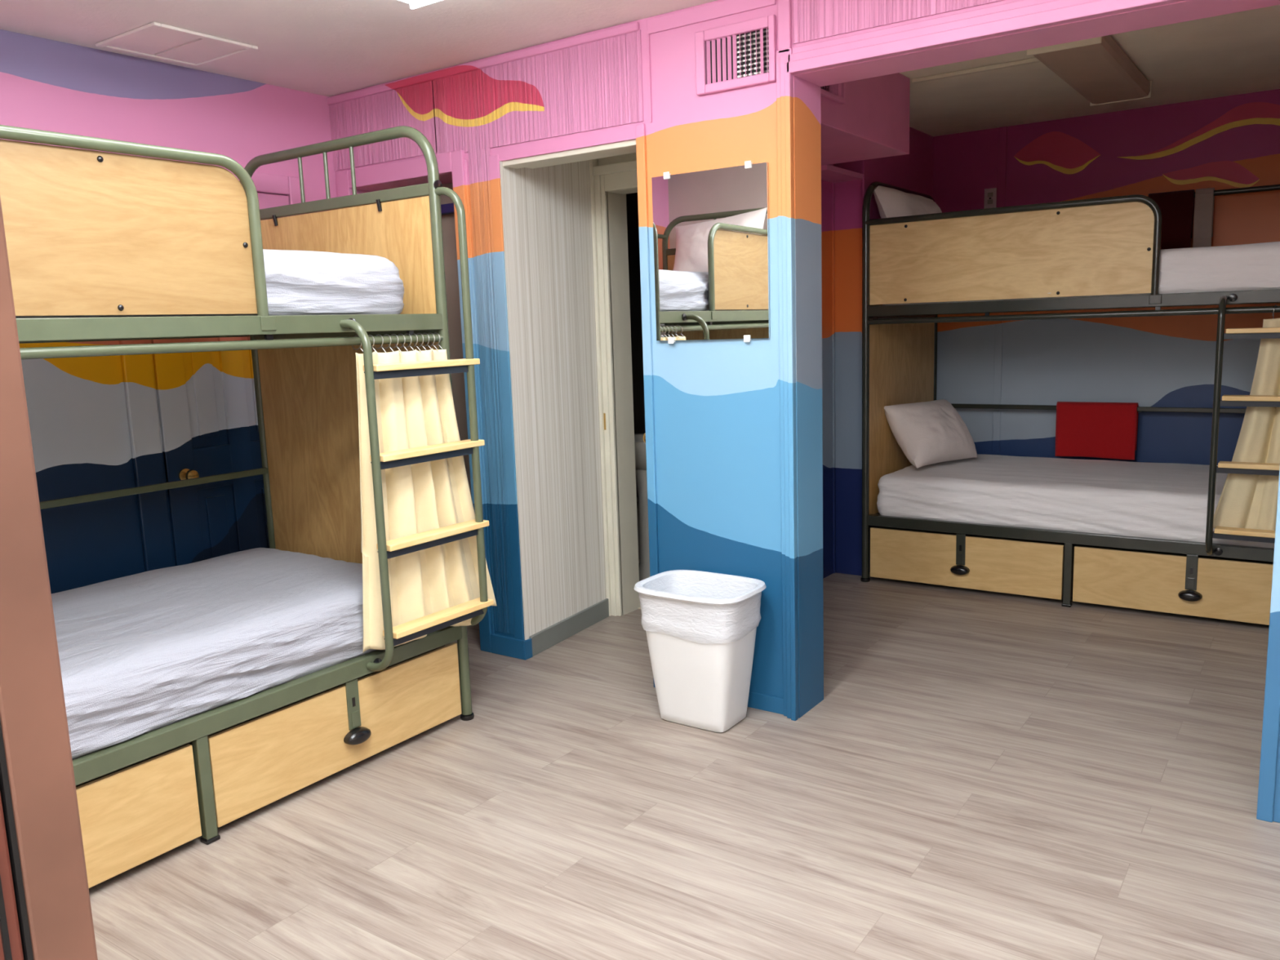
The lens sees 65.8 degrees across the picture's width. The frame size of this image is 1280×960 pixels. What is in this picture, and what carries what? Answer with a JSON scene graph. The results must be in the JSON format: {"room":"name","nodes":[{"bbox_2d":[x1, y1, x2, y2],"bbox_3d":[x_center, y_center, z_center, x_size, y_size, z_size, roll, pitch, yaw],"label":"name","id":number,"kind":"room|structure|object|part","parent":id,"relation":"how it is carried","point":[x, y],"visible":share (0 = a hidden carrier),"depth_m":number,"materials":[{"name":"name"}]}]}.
{"room":"dormitory","nodes":[
{"label":"dormitory","id":0,"kind":"room"},
{"bbox_2d":[0,29,337,593],"bbox_3d":[-2.334,-0.282,3.393,0.120,2.475,3.228,4,11,35],"label":"wall","id":1,"kind":"structure","parent":0,"point":[77,406],"depth_m":3.73,"materials":[{"name":"paint"}]},
{"bbox_2d":[119,168,306,571],"bbox_3d":[-1.709,-0.234,4.177,0.022,2.100,0.895,4,11,35],"label":"trim","id":2,"kind":"structure","parent":1,"relation":"attached to","point":[137,369],"depth_m":3.88,"materials":[{"name":"paint"}]},
{"bbox_2d":[151,192,288,565],"bbox_3d":[-1.672,-0.198,4.181,0.082,2.005,0.677,4,11,35],"label":"door","id":3,"kind":"structure","parent":1,"relation":"in","point":[206,402],"depth_m":4.10,"materials":[{"name":"paint"}]},
{"bbox_3d":[-1.813,-0.017,3.983,0.066,0.056,0.056,4,11,35],"label":"knob","id":4,"kind":"part","parent":3,"relation":"part of","materials":[{"name":"gold metal"}]},
{"bbox_2d":[499,160,606,639],"bbox_3d":[-0.366,-0.371,4.443,0.087,2.200,0.747,2,10,25],"label":"wall","id":5,"kind":"structure","parent":0,"point":[547,214],"depth_m":4.38,"materials":[{"name":"white paint"}]},
{"bbox_2d":[528,598,608,656],"bbox_3d":[-0.327,0.673,4.587,0.044,0.090,0.665,3,10,29],"label":"baseboard","id":6,"kind":"structure","parent":5,"relation":"attached to","point":[563,629],"depth_m":4.54,"materials":[{"name":"grey plastic"}]},
{"bbox_2d":[598,152,637,194],"bbox_3d":[0.066,-0.438,4.648,0.735,2.240,0.120,4,11,35],"label":"wall","id":7,"kind":"structure","parent":0,"point":[629,157],"depth_m":4.52,"materials":[{"name":"beige paint"}]},
{"bbox_2d":[603,413,605,430],"bbox_3d":[-0.169,-0.279,4.725,0.014,0.080,0.002,4,11,35],"label":"strike plate","id":8,"kind":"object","parent":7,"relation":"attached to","point":[604,414],"depth_m":4.72,"materials":[{"name":"gold metal"}]},
{"bbox_2d":[589,158,637,616],"bbox_3d":[0.057,-0.403,4.556,0.630,2.200,0.050,4,11,35],"label":"trim","id":9,"kind":"structure","parent":7,"relation":"attached to","point":[604,179],"depth_m":4.67,"materials":[{"name":"beige paint"}]},
{"bbox_2d":[606,191,639,615],"bbox_3d":[-0.083,-0.346,4.778,0.015,2.030,0.155,4,11,35],"label":"trim","id":10,"kind":"structure","parent":7,"relation":"attached to","point":[617,207],"depth_m":4.77,"materials":[{"name":"beige paint"}]},
{"bbox_2d":[626,192,645,433],"bbox_3d":[0.024,-0.652,5.715,1.770,2.340,1.740,4,11,35],"label":"wall","id":11,"kind":"structure","parent":0,"point":[632,203],"depth_m":6.68,"materials":[{"name":"black"}]},
{"bbox_2d":[0,0,1279,136],"bbox_3d":[-0.073,-1.238,0.820,6.800,0.050,11.000,4,11,35],"label":"ceiling","id":12,"kind":"structure","parent":0,"point":[329,48],"depth_m":3.81,"materials":[{"name":"paint"}]},
{"bbox_2d":[95,22,257,67],"bbox_3d":[-1.688,-1.585,3.616,0.390,0.011,0.400,4,11,35],"label":"ceiling hatch","id":13,"kind":"object","parent":12,"relation":"attached to","point":[154,40],"visible":1,"depth_m":3.60,"materials":[{"name":"paint"}]},
{"bbox_3d":[-1.742,-1.574,3.544,0.331,0.006,0.167,4,11,35],"label":"panel","id":14,"kind":"part","parent":13,"relation":"part of","materials":[{"name":"paint"}]},
{"bbox_3d":[-1.639,-1.600,3.689,0.331,0.006,0.167,4,11,35],"label":"panel","id":15,"kind":"part","parent":13,"relation":"part of","materials":[{"name":"paint"}]},
{"bbox_2d":[399,0,441,8],"bbox_3d":[-0.944,-1.402,2.493,0.268,0.078,1.228,4,11,35],"label":"ceiling light","id":16,"kind":"object","parent":12,"relation":"attached to","point":[414,4],"visible":1,"depth_m":3.02,"materials":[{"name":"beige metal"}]},
{"bbox_2d":[399,0,431,4],"bbox_3d":[-0.944,-1.398,2.493,0.260,0.063,1.196,4,11,35],"label":"diffuser","id":17,"kind":"object","parent":16,"relation":"attached to","point":[411,2],"depth_m":3.01,"materials":[{"name":"white plastic"}]},
{"bbox_2d":[911,57,1040,83],"bbox_3d":[1.489,-1.800,4.342,0.595,0.017,0.030,4,11,35],"label":"cable raceway","id":18,"kind":"object","parent":12,"relation":"attached to","point":[1027,61],"visible":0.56,"depth_m":4.34,"materials":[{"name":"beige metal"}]},
{"bbox_2d":[1026,35,1151,106],"bbox_3d":[1.967,-1.775,4.275,0.268,0.078,1.238,4,11,35],"label":"ceiling light","id":19,"kind":"object","parent":12,"relation":"attached to","point":[1097,68],"visible":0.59,"depth_m":4.16,"materials":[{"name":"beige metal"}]},
{"bbox_2d":[328,0,1020,698],"bbox_3d":[0.216,-0.413,3.689,3.715,2.475,0.197,4,11,35],"label":"wall","id":20,"kind":"structure","parent":0,"point":[717,406],"depth_m":3.53,"materials":[{"name":"paint"}]},
{"bbox_2d":[328,80,436,171],"bbox_3d":[-1.126,-1.535,4.310,0.670,0.290,0.006,4,11,35],"label":"trim","id":21,"kind":"structure","parent":20,"relation":"attached to","point":[412,106],"depth_m":4.29,"materials":[{"name":"pink paint"}]},
{"bbox_2d":[336,150,491,652],"bbox_3d":[-1.014,-0.318,4.439,0.795,2.140,0.020,4,11,35],"label":"trim","id":22,"kind":"structure","parent":20,"relation":"attached to","point":[453,162],"depth_m":4.23,"materials":[{"name":"pink paint"}]},
{"bbox_2d":[440,203,454,215],"bbox_3d":[-0.934,-1.208,4.446,0.670,0.040,0.045,4,11,35],"label":"rail","id":23,"kind":"object","parent":20,"relation":"attached to","point":[446,209],"visible":0.02,"depth_m":4.36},
{"bbox_2d":[440,182,479,630],"bbox_3d":[-0.876,-0.330,4.614,0.720,2.100,0.030,4,11,35],"label":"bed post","id":24,"kind":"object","parent":20,"relation":"in","point":[447,220],"depth_m":4.50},
{"bbox_2d":[327,21,639,105],"bbox_3d":[-0.708,-1.658,3.987,1.710,0.031,0.016,4,11,35],"label":"trim","id":25,"kind":"structure","parent":20,"relation":"attached to","point":[634,26],"depth_m":3.89,"materials":[{"name":"pink paint"}]},
{"bbox_2d":[467,148,514,634],"bbox_3d":[-0.619,-0.335,4.167,0.120,2.030,0.005,4,11,35],"label":"trim","id":26,"kind":"structure","parent":20,"relation":"attached to","point":[478,160],"depth_m":4.16,"materials":[{"name":"paint"}]},
{"bbox_2d":[464,154,524,639],"bbox_3d":[-0.634,-0.272,4.186,0.252,2.100,0.009,4,11,35],"label":"trim","id":27,"kind":"structure","parent":20,"relation":"attached to","point":[494,160],"depth_m":4.13,"materials":[{"name":"paint"}]},
{"bbox_2d":[490,633,532,660],"bbox_3d":[-0.562,0.724,4.325,0.200,0.085,0.050,4,11,35],"label":"baseboard","id":28,"kind":"structure","parent":20,"relation":"attached to","point":[502,645],"depth_m":4.29,"materials":[{"name":"blue paint"}]},
{"bbox_2d":[431,29,644,154],"bbox_3d":[-0.424,-1.473,3.826,1.050,0.310,0.006,4,11,35],"label":"wall panel","id":29,"kind":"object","parent":20,"relation":"attached to","point":[596,85],"depth_m":3.79,"materials":[{"name":"pink paint"}]},
{"bbox_2d":[502,139,636,168],"bbox_3d":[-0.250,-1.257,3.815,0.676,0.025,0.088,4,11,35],"label":"trim","id":30,"kind":"structure","parent":20,"relation":"attached to","point":[628,145],"depth_m":3.79,"materials":[{"name":"beige paint"}]},
{"bbox_2d":[635,123,658,687],"bbox_3d":[0.036,-0.232,3.719,0.037,2.120,0.012,4,11,35],"label":"trim","id":31,"kind":"structure","parent":20,"relation":"attached to","point":[640,128],"depth_m":3.67,"materials":[{"name":"blue paint"}]},
{"bbox_2d":[651,160,770,343],"bbox_3d":[0.243,-0.785,3.467,0.458,0.604,0.016,4,11,34],"label":"wall mirror","id":32,"kind":"object","parent":20,"relation":"attached to","point":[711,227],"visible":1,"depth_m":3.46,"materials":[{"name":"clear glass"}]},
{"bbox_2d":[646,0,776,122],"bbox_3d":[0.237,-1.433,3.366,0.503,0.348,0.008,4,11,35],"label":"trim","id":33,"kind":"structure","parent":20,"relation":"attached to","point":[726,7],"depth_m":3.37,"materials":[{"name":"pink paint"}]},
{"bbox_2d":[694,14,776,95],"bbox_3d":[0.318,-1.415,3.305,0.301,0.205,0.019,4,11,35],"label":"air vent","id":34,"kind":"object","parent":20,"relation":"in","point":[736,61],"visible":1,"depth_m":3.30,"materials":[{"name":"pink metal"}]},
{"bbox_2d":[747,691,783,714],"bbox_3d":[0.304,0.802,3.718,0.530,0.060,0.006,4,11,35],"label":"baseboard","id":35,"kind":"structure","parent":20,"relation":"attached to","point":[756,700],"depth_m":3.61,"materials":[{"name":"blue paint"}]},
{"bbox_2d":[777,0,791,53],"bbox_3d":[0.466,-1.488,3.189,0.043,0.215,0.016,4,11,35],"label":"trim","id":36,"kind":"structure","parent":20,"relation":"attached to","point":[784,21],"depth_m":3.19,"materials":[{"name":"pink paint"}]},
{"bbox_2d":[776,48,799,720],"bbox_3d":[0.501,-0.270,3.368,0.060,2.272,0.038,4,11,35],"label":"trim","id":37,"kind":"structure","parent":20,"relation":"attached to","point":[784,80],"depth_m":3.35,"materials":[{"name":"paint"}]},
{"bbox_2d":[793,75,823,718],"bbox_3d":[0.587,-0.245,3.458,0.016,2.190,0.205,4,11,35],"label":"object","id":38,"kind":"structure","parent":20,"relation":"attached to","point":[806,95],"depth_m":3.44,"materials":[{"name":"paint"}]},
{"bbox_2d":[792,0,1004,44],"bbox_3d":[1.104,-1.455,2.752,1.490,0.190,0.006,4,11,35],"label":"trim","id":39,"kind":"structure","parent":20,"relation":"attached to","point":[812,20],"depth_m":3.06,"materials":[{"name":"pink paint"}]},
{"bbox_2d":[786,0,1186,75],"bbox_3d":[1.079,-1.307,2.776,1.460,0.082,0.038,4,11,35],"label":"trim","id":40,"kind":"structure","parent":20,"relation":"attached to","point":[1021,15],"depth_m":2.88,"materials":[{"name":"pink paint"}]},
{"bbox_2d":[794,0,1279,86],"bbox_3d":[1.128,-1.288,2.890,1.391,0.012,0.205,4,11,35],"label":"trim","id":41,"kind":"structure","parent":20,"relation":"attached to","point":[1188,10],"depth_m":2.87,"materials":[{"name":"pink paint"}]},
{"bbox_2d":[88,572,1279,959],"bbox_3d":[-0.071,1.255,1.263,7.000,0.060,11.000,4,11,35],"label":"floor","id":42,"kind":"structure","parent":0,"point":[976,774],"depth_m":2.82,"materials":[{"name":"plastic"}]},
{"bbox_2d":[0,124,493,888],"bbox_3d":[-1.652,-0.047,2.927,1.247,2.108,2.109,4,11,35],"label":"bunk bed","id":43,"kind":"object","parent":42,"relation":"on","point":[87,232],"visible":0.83,"depth_m":2.95,"materials":[{"name":"green metal"}]},
{"bbox_3d":[-1.482,-0.580,2.277,0.014,0.400,1.312,4,11,35],"label":"guard panel","id":44,"kind":"part","parent":43,"relation":"part of","materials":[{"name":"brown wood"}]},
{"bbox_3d":[-2.152,-0.465,3.201,0.046,0.054,2.020,4,11,35],"label":"rail","id":45,"kind":"part","parent":43,"relation":"part of","materials":[{"name":"green metal"}]},
{"bbox_3d":[-1.467,-0.571,2.273,0.030,0.480,1.360,4,11,35],"label":"guard rail","id":46,"kind":"part","parent":43,"relation":"part of","materials":[{"name":"beige wood"}]},
{"bbox_3d":[-1.520,0.937,2.373,0.018,0.269,0.972,4,11,35],"label":"drawer","id":47,"kind":"part","parent":43,"relation":"part of","materials":[{"name":"brown wood"}]},
{"bbox_3d":[-2.130,0.106,3.287,0.020,0.026,2.030,4,11,35],"label":"rail","id":48,"kind":"part","parent":43,"relation":"part of","materials":[{"name":"green metal"}]},
{"bbox_3d":[-1.225,0.863,2.784,0.030,0.302,0.034,4,11,35],"label":"leg","id":49,"kind":"part","parent":43,"relation":"part of","materials":[{"name":"green metal"}]},
{"bbox_2d":[15,248,404,318],"bbox_3d":[-1.726,-0.553,2.857,1.066,0.209,1.928,4,11,35],"label":"mattress","id":50,"kind":"object","parent":43,"relation":"on","point":[299,282],"visible":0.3,"depth_m":3.05,"materials":[{"name":"white fabric"}]},
{"bbox_2d":[51,547,375,759],"bbox_3d":[-1.681,0.529,3.042,1.097,0.217,1.978,4,11,35],"label":"mattress","id":51,"kind":"object","parent":43,"relation":"on","point":[141,653],"visible":0.75,"depth_m":2.98,"materials":[{"name":"white fabric"}]},
{"bbox_3d":[-1.272,-0.400,2.593,0.046,0.054,2.020,4,11,35],"label":"rail","id":52,"kind":"part","parent":43,"relation":"part of","materials":[{"name":"green metal"}]},
{"bbox_3d":[-1.265,-0.345,2.597,0.026,0.027,2.020,4,11,35],"label":"curtain rod","id":53,"kind":"part","parent":43,"relation":"part of","materials":[{"name":"green metal"}]},
{"bbox_3d":[-1.236,0.689,2.761,0.046,0.054,2.020,4,11,35],"label":"rail","id":54,"kind":"part","parent":43,"relation":"part of","materials":[{"name":"green metal"}]},
{"bbox_3d":[-0.938,0.789,3.199,0.018,0.269,0.970,4,11,35],"label":"drawer","id":55,"kind":"part","parent":43,"relation":"part of","materials":[{"name":"brown wood"}]},
{"bbox_3d":[-1.109,-0.011,3.814,1.045,1.070,0.016,4,11,35],"label":"panel","id":56,"kind":"part","parent":43,"relation":"part of","materials":[{"name":"brown wood"}]},
{"bbox_3d":[-1.134,-0.778,3.695,1.045,0.444,0.016,4,11,35],"label":"panel","id":57,"kind":"part","parent":43,"relation":"part of","materials":[{"name":"brown wood"}]},
{"bbox_3d":[-1.115,-0.208,3.783,1.122,2.088,0.038,4,11,35],"label":"frame","id":58,"kind":"part","parent":43,"relation":"part of","materials":[{"name":"green metal"}]},
{"bbox_3d":[-0.907,0.829,3.197,0.036,0.048,0.096,4,11,35],"label":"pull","id":59,"kind":"part","parent":43,"relation":"part of","materials":[{"name":"black plastic"}]},
{"bbox_2d":[351,332,496,653],"bbox_3d":[-0.739,0.027,3.358,0.094,1.040,0.595,4,11,35],"label":"curtain","id":60,"kind":"object","parent":43,"relation":"hanging from","point":[412,411],"visible":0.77,"depth_m":3.30,"materials":[{"name":"beige fabric"}]},
{"bbox_2d":[634,569,766,732],"bbox_3d":[0.217,0.612,3.505,0.430,0.506,0.330,4,11,35],"label":"waste bin","id":61,"kind":"object","parent":42,"relation":"on","point":[700,627],"visible":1,"depth_m":3.42,"materials":[{"name":"white plastic"}]},
{"bbox_2d":[860,181,1279,625],"bbox_3d":[2.309,-0.502,5.012,2.109,2.108,1.247,4,11,35],"label":"bunk bed","id":62,"kind":"object","parent":42,"relation":"on","point":[1109,245],"visible":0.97,"depth_m":4.72,"materials":[{"name":"brown wood"}]},
{"bbox_3d":[1.476,-1.153,5.551,0.016,0.444,1.045,4,11,35],"label":"panel","id":63,"kind":"part","parent":62,"relation":"part of","materials":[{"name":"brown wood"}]},
{"bbox_3d":[1.496,-0.582,5.639,0.038,2.088,1.122,4,11,35],"label":"frame","id":64,"kind":"part","parent":62,"relation":"part of","materials":[{"name":"black metal"}]},
{"bbox_3d":[1.502,-0.385,5.670,0.016,1.070,1.045,4,11,35],"label":"panel","id":65,"kind":"part","parent":62,"relation":"part of","materials":[{"name":"brown wood"}]},
{"bbox_3d":[1.625,0.460,5.033,0.096,0.048,0.036,4,11,35],"label":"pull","id":66,"kind":"part","parent":62,"relation":"part of","materials":[{"name":"black plastic"}]},
{"bbox_3d":[1.641,0.417,5.050,0.972,0.269,0.018,4,11,35],"label":"drawer","id":67,"kind":"part","parent":62,"relation":"part of","materials":[{"name":"brown wood"}]},
{"bbox_3d":[1.727,-1.067,4.732,1.312,0.400,0.014,4,11,35],"label":"guard panel","id":68,"kind":"part","parent":62,"relation":"part of","materials":[{"name":"brown wood"}]},
{"bbox_3d":[1.722,-1.055,4.719,1.360,0.480,0.030,4,11,35],"label":"guard rail","id":69,"kind":"part","parent":62,"relation":"part of","materials":[{"name":"beige wood"}]},
{"bbox_3d":[2.058,0.448,4.757,0.034,0.302,0.030,4,11,35],"label":"leg","id":70,"kind":"part","parent":62,"relation":"part of","materials":[{"name":"black metal"}]},
{"bbox_3d":[2.055,0.273,4.735,2.020,0.054,0.046,4,11,35],"label":"rail","id":71,"kind":"part","parent":62,"relation":"part of","materials":[{"name":"black metal"}]},
{"bbox_3d":[2.019,-0.815,4.566,2.020,0.054,0.046,4,11,35],"label":"rail","id":72,"kind":"part","parent":62,"relation":"part of","materials":[{"name":"black metal"}]},
{"bbox_3d":[2.017,-0.760,4.569,2.020,0.027,0.026,4,11,35],"label":"curtain rod","id":73,"kind":"part","parent":62,"relation":"part of","materials":[{"name":"black metal"}]},
{"bbox_2d":[876,453,1274,548],"bbox_3d":[2.349,0.065,5.148,1.965,0.223,1.081,4,11,35],"label":"mattress","id":74,"kind":"object","parent":62,"relation":"on","point":[1157,500],"visible":0.87,"depth_m":4.88,"materials":[{"name":"white fabric"}]},
{"bbox_2d":[884,399,977,468],"bbox_3d":[1.622,-0.267,5.510,0.558,0.338,0.311,-8,11,-34],"label":"pillow","id":75,"kind":"object","parent":74,"relation":"on","point":[932,432],"visible":1,"depth_m":5.38,"materials":[{"name":"fabric"}]},
{"bbox_2d":[882,241,1279,305],"bbox_3d":[2.314,-1.014,4.975,1.957,0.208,1.066,4,11,35],"label":"mattress","id":76,"kind":"object","parent":62,"relation":"on","point":[1254,266],"visible":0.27,"depth_m":4.24,"materials":[{"name":"white fabric"}]},
{"bbox_2d":[873,185,942,223],"bbox_3d":[1.468,-1.352,5.252,0.595,0.420,0.247,-9,12,-40],"label":"pillow","id":77,"kind":"object","parent":76,"relation":"on","point":[891,202],"visible":0.34,"depth_m":5.12,"materials":[{"name":"fabric"}]},
{"bbox_2d":[1054,401,1138,460],"bbox_3d":[2.575,-0.282,5.588,0.418,0.315,0.056,4,11,35],"label":"towel","id":78,"kind":"object","parent":62,"relation":"hanging from","point":[1108,430],"visible":1,"depth_m":5.56,"materials":[{"name":"red fabric"}]},
{"bbox_3d":[2.647,-0.398,5.519,2.030,0.026,0.020,4,11,35],"label":"rail","id":79,"kind":"part","parent":62,"relation":"part of","materials":[{"name":"black metal"}]},
{"bbox_3d":[2.630,-0.969,5.433,2.020,0.054,0.046,4,11,35],"label":"rail","id":80,"kind":"part","parent":62,"relation":"part of","materials":[{"name":"black metal"}]},
{"bbox_3d":[2.610,-1.506,5.347,2.030,0.028,0.028,4,11,35],"label":"rail","id":81,"kind":"part","parent":62,"relation":"part of","materials":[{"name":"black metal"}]},
{"bbox_2d":[1148,189,1195,249],"bbox_3d":[2.803,-1.364,5.233,0.215,0.314,0.060,4,11,35],"label":"towel","id":82,"kind":"object","parent":62,"relation":"hanging from","point":[1177,207],"visible":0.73,"depth_m":5.19,"materials":[{"name":"black fabric"}]},
{"bbox_3d":[2.479,0.479,4.470,0.970,0.269,0.018,4,11,35],"label":"drawer","id":83,"kind":"part","parent":62,"relation":"part of","materials":[{"name":"brown wood"}]},
{"bbox_3d":[2.472,0.523,4.447,0.096,0.048,0.036,4,11,35],"label":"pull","id":84,"kind":"part","parent":62,"relation":"part of","materials":[{"name":"black plastic"}]},
{"bbox_2d":[1192,187,1214,247],"bbox_3d":[2.931,-1.356,5.143,0.085,0.311,0.062,4,11,35],"label":"cloth","id":85,"kind":"object","parent":62,"relation":"hanging from","point":[1204,197],"visible":0.94,"depth_m":5.12,"materials":[{"name":"fabric"}]},
{"bbox_2d":[1213,304,1279,530],"bbox_3d":[2.699,-0.233,4.155,0.489,0.995,0.094,4,11,35],"label":"curtain","id":86,"kind":"object","parent":62,"relation":"hanging from","point":[1250,501],"visible":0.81,"depth_m":4.20,"materials":[{"name":"beige fabric"}]},
{"bbox_2d":[820,72,910,165],"bbox_3d":[0.616,-1.580,4.140,0.577,0.332,1.325,4,11,35],"label":"wall","id":87,"kind":"structure","parent":0,"point":[873,122],"depth_m":4.23,"materials":[{"name":"pink paint"}]},
{"bbox_2d":[820,82,845,104],"bbox_3d":[0.720,-1.543,3.767,0.019,0.170,0.280,4,11,35],"label":"air vent","id":88,"kind":"object","parent":87,"relation":"in","point":[835,92],"visible":0.28,"depth_m":3.81,"materials":[{"name":"pink metal"}]},
{"bbox_2d":[821,164,863,182],"bbox_3d":[0.963,-1.548,5.005,0.170,0.025,0.460,4,11,35],"label":"trim","id":89,"kind":"structure","parent":87,"relation":"attached to","point":[829,173],"depth_m":5.00,"materials":[{"name":"pink paint"}]},
{"bbox_2d":[821,126,933,578],"bbox_3d":[0.870,-0.650,5.079,0.300,2.475,2.865,4,11,35],"label":"wall","id":90,"kind":"structure","parent":0,"point":[913,171],"depth_m":5.36,"materials":[{"name":"paint"}]},
{"bbox_2d":[831,182,835,573],"bbox_3d":[1.056,-0.535,5.391,0.010,2.140,0.020,4,11,35],"label":"trim","id":91,"kind":"structure","parent":90,"relation":"attached to","point":[833,184],"depth_m":5.38,"materials":[{"name":"paint"}]},
{"bbox_2d":[861,175,865,576],"bbox_3d":[1.196,-0.526,5.302,0.014,2.140,0.018,4,11,35],"label":"trim","id":92,"kind":"structure","parent":90,"relation":"attached to","point":[864,176],"depth_m":5.29,"materials":[{"name":"paint"}]},
{"bbox_2d":[933,88,1279,465],"bbox_3d":[2.708,-0.790,5.591,2.800,2.475,0.100,4,11,35],"label":"wall","id":93,"kind":"structure","parent":0,"point":[1230,141],"depth_m":5.50,"materials":[{"name":"paint"}]},
{"bbox_2d":[983,187,996,208],"bbox_3d":[2.062,-1.658,5.824,0.070,0.114,0.008,4,11,35],"label":"wall outlet","id":94,"kind":"object","parent":93,"relation":"attached to","point":[990,194],"visible":0.95,"depth_m":5.82,"materials":[{"name":"plastic"}]},
{"bbox_2d":[986,199,992,204],"bbox_3d":[2.062,-1.638,5.826,0.032,0.026,0.002,4,11,35],"label":"socket","id":95,"kind":"object","parent":94,"relation":"attached to","point":[988,201],"depth_m":5.83,"materials":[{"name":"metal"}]},
{"bbox_2d":[987,192,992,197],"bbox_3d":[2.060,-1.677,5.819,0.032,0.026,0.002,4,11,35],"label":"socket","id":96,"kind":"object","parent":94,"relation":"attached to","point":[989,194],"depth_m":5.82,"materials":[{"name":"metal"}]},
{"bbox_2d":[991,126,1007,454],"bbox_3d":[2.143,-0.822,5.915,0.045,2.475,0.010,4,11,35],"label":"trim","id":97,"kind":"structure","parent":93,"relation":"attached to","point":[1002,131],"depth_m":5.91,"materials":[{"name":"paint"}]},
{"bbox_3d":[2.843,-0.220,1.872,2.685,2.475,0.197,4,11,35],"label":"wall","id":98,"kind":"structure","parent":0,"visible":0},
{"bbox_2d":[1256,468,1279,822],"bbox_3d":[1.696,-0.143,2.558,0.058,2.190,0.022,4,11,35],"label":"trim","id":99,"kind":"structure","parent":98,"relation":"attached to","point":[1268,789],"depth_m":2.67,"materials":[{"name":"blue paint"}]},
{"bbox_3d":[-1.830,0.016,1.354,3.060,2.475,0.420,4,11,35],"label":"wall","id":100,"kind":"structure","parent":0,"visible":0},
{"bbox_2d":[0,875,12,959],"bbox_3d":[-0.376,0.092,0.548,0.010,2.475,0.003,4,11,35],"label":"trim","id":101,"kind":"structure","parent":100,"relation":"attached to","point":[3,923],"depth_m":0.57,"materials":[{"name":"black rubber"}]},
{"bbox_2d":[0,791,23,959],"bbox_3d":[-0.477,0.101,0.512,0.128,2.475,0.194,4,11,35],"label":"trim","id":102,"kind":"structure","parent":100,"relation":"attached to","point":[6,874],"depth_m":0.57,"materials":[{"name":"brown wood"}]},
{"bbox_2d":[0,720,33,959],"bbox_3d":[-0.420,0.087,0.592,0.129,2.475,0.003,4,11,35],"label":"trim","id":103,"kind":"structure","parent":100,"relation":"attached to","point":[5,791],"depth_m":0.57,"materials":[{"name":"black rubber"}]},
{"bbox_2d":[0,196,97,959],"bbox_3d":[-0.408,0.084,0.607,0.130,2.475,0.035,4,11,35],"label":"trim","id":104,"kind":"structure","parent":100,"relation":"attached to","point":[33,717],"depth_m":0.58,"materials":[{"name":"brown wood"}]},
{"bbox_3d":[0.071,0.502,5.897,1.680,0.005,1.625,4,11,35],"label":"floor","id":105,"kind":"structure","parent":0,"visible":0},
{"bbox_2d":[635,482,639,558],"bbox_3d":[0.267,0.247,6.223,1.540,0.386,0.750,4,11,35],"label":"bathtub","id":106,"kind":"object","parent":105,"relation":"on","point":[637,504],"visible":0.02,"depth_m":5.98,"materials":[{"name":"white ceramic"}]},
{"bbox_2d":[634,433,649,581],"bbox_3d":[0.048,0.110,5.451,0.480,0.907,0.380,4,11,35],"label":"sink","id":107,"kind":"object","parent":105,"relation":"on","point":[640,446],"visible":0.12,"depth_m":5.42,"materials":[{"name":"white ceramic"}]},
{"bbox_2d":[634,433,646,470],"bbox_3d":[0.039,-0.147,5.411,0.480,0.175,0.380,4,11,35],"label":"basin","id":108,"kind":"object","parent":107,"relation":"in","point":[640,446],"depth_m":5.27,"materials":[{"name":"white ceramic"}]},
{"bbox_3d":[0.180,-0.344,4.180,0.004,2.190,0.534,4,11,35],"label":"wall","id":109,"kind":"structure","parent":0,"visible":0},
{"bbox_2d":[643,432,645,443],"bbox_3d":[0.151,-0.268,4.247,0.098,1.998,0.420,4,11,35],"label":"door","id":110,"kind":"structure","parent":109,"relation":"in","point":[644,435],"depth_m":4.13,"materials":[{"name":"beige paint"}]}
]}

